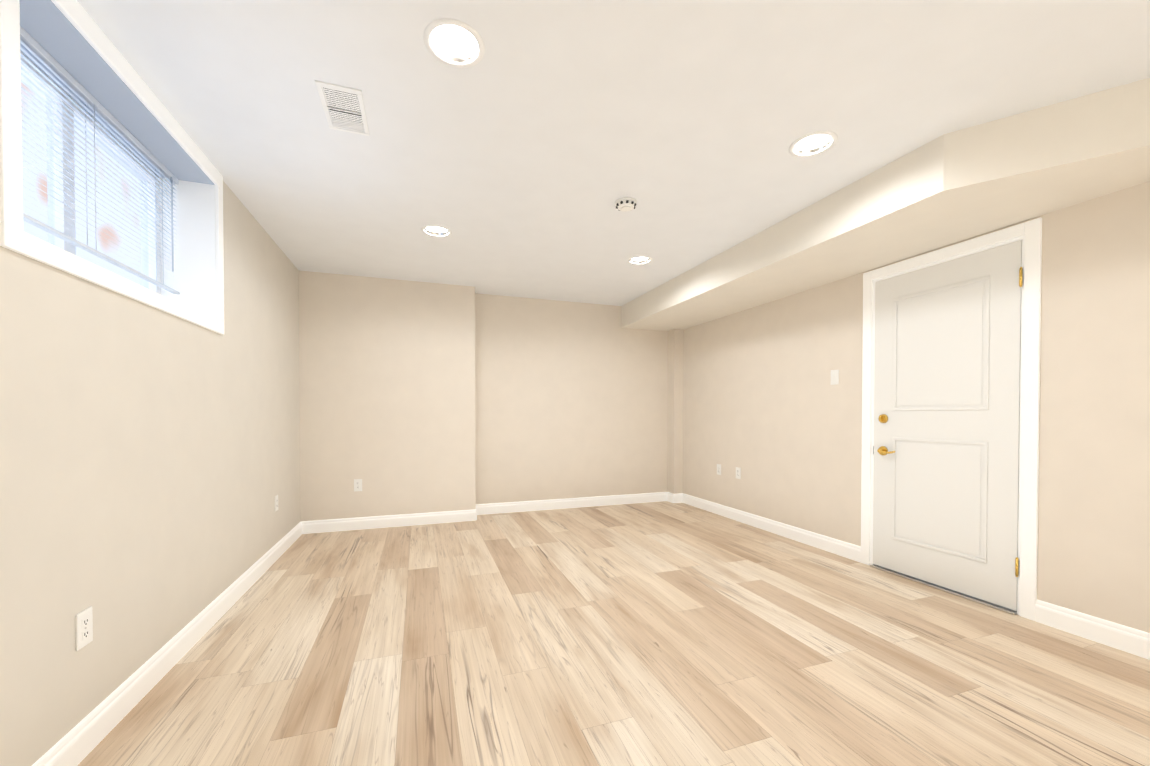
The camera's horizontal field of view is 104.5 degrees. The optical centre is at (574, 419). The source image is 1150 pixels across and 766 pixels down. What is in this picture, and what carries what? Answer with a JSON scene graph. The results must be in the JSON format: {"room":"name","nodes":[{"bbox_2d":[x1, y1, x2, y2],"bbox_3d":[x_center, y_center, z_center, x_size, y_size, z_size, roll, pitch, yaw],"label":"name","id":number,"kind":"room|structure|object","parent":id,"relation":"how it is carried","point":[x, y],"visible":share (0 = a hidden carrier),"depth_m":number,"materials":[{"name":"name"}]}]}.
{"room":"empty basement room","nodes":[
{"label":"empty basement room","id":0,"kind":"room"},
{"bbox_2d":[0,181,300,765],"bbox_3d":[-1.685,-0.119,1.266,0.300,2.390,6.380,0,1,-19],"label":"wall","id":1,"kind":"structure","parent":0,"point":[149,463],"depth_m":1.63,"materials":[{"name":"paint"}]},
{"bbox_2d":[75,606,92,650],"bbox_3d":[-1.575,0.669,1.432,0.008,0.114,0.070,0,1,-19],"label":"electrical outlet","id":2,"kind":"object","parent":1,"relation":"attached to","point":[83,628],"visible":1,"depth_m":1.42,"materials":[{"name":"white plastic"}]},
{"bbox_2d":[0,0,223,334],"bbox_3d":[-1.843,-0.889,1.740,0.311,0.863,1.376,0,1,-19],"label":"window","id":3,"kind":"structure","parent":1,"relation":"in","point":[70,37],"depth_m":1.70,"materials":[{"name":"white wood"}]},
{"bbox_2d":[20,26,179,293],"bbox_3d":[-1.861,-0.943,1.733,0.040,0.594,1.236,0,1,-19],"label":"window blind","id":4,"kind":"object","parent":3,"relation":"attached to","point":[39,52],"visible":1,"depth_m":1.71,"materials":[{"name":"white plastic"}]},
{"bbox_2d":[32,521,303,765],"bbox_3d":[-1.537,1.018,1.333,0.014,0.115,5.780,0,1,-19],"label":"baseboard","id":5,"kind":"structure","parent":1,"relation":"attached to","point":[90,730],"depth_m":1.76,"materials":[{"name":"white wood"}]},
{"bbox_2d":[275,495,277,510],"bbox_3d":[-2.253,0.627,3.366,0.008,0.114,0.070,0,1,-19],"label":"electrical outlet","id":6,"kind":"object","parent":1,"relation":"attached to","point":[276,502],"visible":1,"depth_m":3.35,"materials":[{"name":"white plastic"}]},
{"bbox_2d":[299,270,667,520],"bbox_3d":[-0.514,-0.171,5.029,4.395,2.390,0.550,0,1,-19],"label":"wall","id":7,"kind":"structure","parent":0,"point":[420,397],"depth_m":4.53,"materials":[{"name":"paint"}]},
{"bbox_2d":[354,479,361,490],"bbox_3d":[-2.048,0.616,4.207,0.070,0.114,0.008,0,1,-19],"label":"electrical outlet","id":8,"kind":"object","parent":7,"relation":"attached to","point":[357,484],"visible":1,"depth_m":4.20,"materials":[{"name":"white plastic"}]},
{"bbox_2d":[304,508,479,533],"bbox_3d":[-1.736,0.977,4.318,1.549,0.115,0.014,0,1,-19],"label":"baseboard","id":9,"kind":"structure","parent":7,"relation":"attached to","point":[358,523],"depth_m":4.29,"materials":[{"name":"white wood"}]},
{"bbox_2d":[476,492,671,514],"bbox_3d":[0.035,0.965,5.194,2.400,0.115,0.030,0,1,-19],"label":"baseboard","id":10,"kind":"structure","parent":7,"relation":"attached to","point":[551,504],"depth_m":5.17,"materials":[{"name":"white wood"}]},
{"bbox_2d":[77,0,1149,305],"bbox_3d":[0.348,-1.386,2.093,4.695,0.120,6.630,0,1,-19],"label":"ceiling","id":11,"kind":"structure","parent":0,"point":[529,148],"depth_m":1.88,"materials":[{"name":"paint"}]},
{"bbox_2d":[315,80,369,135],"bbox_3d":[-0.983,-1.319,1.901,0.165,0.007,0.305,0,1,-19],"label":"ceiling vent","id":12,"kind":"object","parent":11,"relation":"in","point":[343,103],"visible":1,"depth_m":1.86,"materials":[{"name":"white metal"}]},
{"bbox_2d":[421,225,451,236],"bbox_3d":[-0.981,-1.377,3.159,0.208,0.086,0.208,0,1,-19],"label":"recessed light","id":13,"kind":"object","parent":11,"relation":"in","point":[435,230],"visible":0.69,"depth_m":3.19,"materials":[{"name":"white"}]},
{"bbox_2d":[423,18,484,67],"bbox_3d":[-0.423,-1.355,1.564,0.208,0.086,0.208,0,1,-19],"label":"recessed light","id":14,"kind":"object","parent":11,"relation":"in","point":[454,43],"visible":0.9,"depth_m":1.57,"materials":[{"name":"white"}]},
{"bbox_2d":[615,197,636,211],"bbox_3d":[0.313,-1.314,2.733,0.132,0.040,0.132,0,1,-19],"label":"smoke detector","id":15,"kind":"object","parent":11,"relation":"attached to","point":[625,204],"visible":1,"depth_m":2.70,"materials":[{"name":"white plastic"}]},
{"bbox_2d":[628,256,651,264],"bbox_3d":[0.547,-1.385,3.757,0.208,0.086,0.208,0,1,-19],"label":"recessed light","id":16,"kind":"object","parent":11,"relation":"in","point":[637,260],"visible":0.71,"depth_m":3.79,"materials":[{"name":"white"}]},
{"bbox_2d":[789,131,837,156],"bbox_3d":[1.144,-1.363,2.144,0.208,0.086,0.208,0,1,-19],"label":"recessed light","id":17,"kind":"object","parent":11,"relation":"in","point":[813,144],"visible":0.77,"depth_m":2.16,"materials":[{"name":"white"}]},
{"bbox_2d":[621,78,1149,330],"bbox_3d":[1.917,-1.203,2.645,0.770,0.260,6.030,0,1,-19],"label":"soffit","id":18,"kind":"object","parent":11,"relation":"attached to","point":[957,186],"depth_m":2.28,"materials":[{"name":"paint"}]},
{"bbox_2d":[78,501,1149,765],"bbox_3d":[0.348,1.114,2.127,4.695,0.100,6.630,0,1,-19],"label":"floor","id":19,"kind":"structure","parent":0,"point":[664,633],"depth_m":1.94,"materials":[{"name":"laminate"}]},
{"bbox_2d":[667,329,683,493],"bbox_3d":[1.248,-0.177,5.540,0.130,2.390,0.150,0,1,-19],"label":"wall","id":20,"kind":"structure","parent":0,"point":[675,418],"depth_m":5.48,"materials":[{"name":"paint"}]},
{"bbox_2d":[683,181,1149,632],"bbox_3d":[2.472,-0.139,2.694,0.300,2.390,6.330,0,1,-19],"label":"wall","id":21,"kind":"structure","parent":0,"point":[772,412],"depth_m":2.31,"materials":[{"name":"paint"}]},
{"bbox_2d":[717,464,720,474],"bbox_3d":[1.562,0.537,4.838,0.008,0.114,0.070,0,1,-19],"label":"electrical outlet","id":22,"kind":"object","parent":21,"relation":"attached to","point":[718,469],"visible":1,"depth_m":4.83,"materials":[{"name":"white plastic"}]},
{"bbox_2d":[736,467,740,478],"bbox_3d":[1.664,0.541,4.545,0.008,0.114,0.070,0,1,-19],"label":"electrical outlet","id":23,"kind":"object","parent":21,"relation":"attached to","point":[738,473],"visible":1,"depth_m":4.54,"materials":[{"name":"white plastic"}]},
{"bbox_2d":[680,493,860,562],"bbox_3d":[1.718,0.976,4.391,0.014,0.115,2.358,0,1,-19],"label":"baseboard","id":24,"kind":"structure","parent":21,"relation":"attached to","point":[841,548],"depth_m":3.99,"materials":[{"name":"white wood"}]},
{"bbox_2d":[831,370,838,384],"bbox_3d":[2.030,-0.335,3.485,0.010,0.114,0.070,0,1,-19],"label":"light switch","id":25,"kind":"object","parent":21,"relation":"attached to","point":[834,377],"visible":1,"depth_m":3.48,"materials":[{"name":"white plastic"}]},
{"bbox_2d":[873,240,1022,610],"bbox_3d":[2.267,0.030,2.796,0.093,2.014,0.827,0,1,-19],"label":"door","id":26,"kind":"structure","parent":21,"relation":"in","point":[947,371],"depth_m":2.72,"materials":[{"name":"white wood"}]},
{"bbox_2d":[861,217,1041,620],"bbox_3d":[2.328,-0.004,2.821,0.170,2.117,0.984,0,1,-19],"label":"door frame","id":27,"kind":"structure","parent":21,"relation":"attached to","point":[1029,234],"depth_m":2.40,"materials":[{"name":"white wood"}]},
{"bbox_2d":[1035,599,1149,659],"bbox_3d":[2.847,1.020,1.166,0.014,0.115,2.508,0,1,-19],"label":"baseboard","id":28,"kind":"structure","parent":21,"relation":"attached to","point":[1115,635],"depth_m":2.14,"materials":[{"name":"white wood"}]},
{"label":"outside","id":29,"kind":"structure","parent":0,"visible":0},
{"bbox_2d":[21,81,140,284],"bbox_3d":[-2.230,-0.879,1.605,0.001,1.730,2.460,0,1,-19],"label":"window glass","id":30,"kind":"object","parent":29,"point":[41,215],"depth_m":2.27,"materials":[{"name":"clear glass"}]}
]}

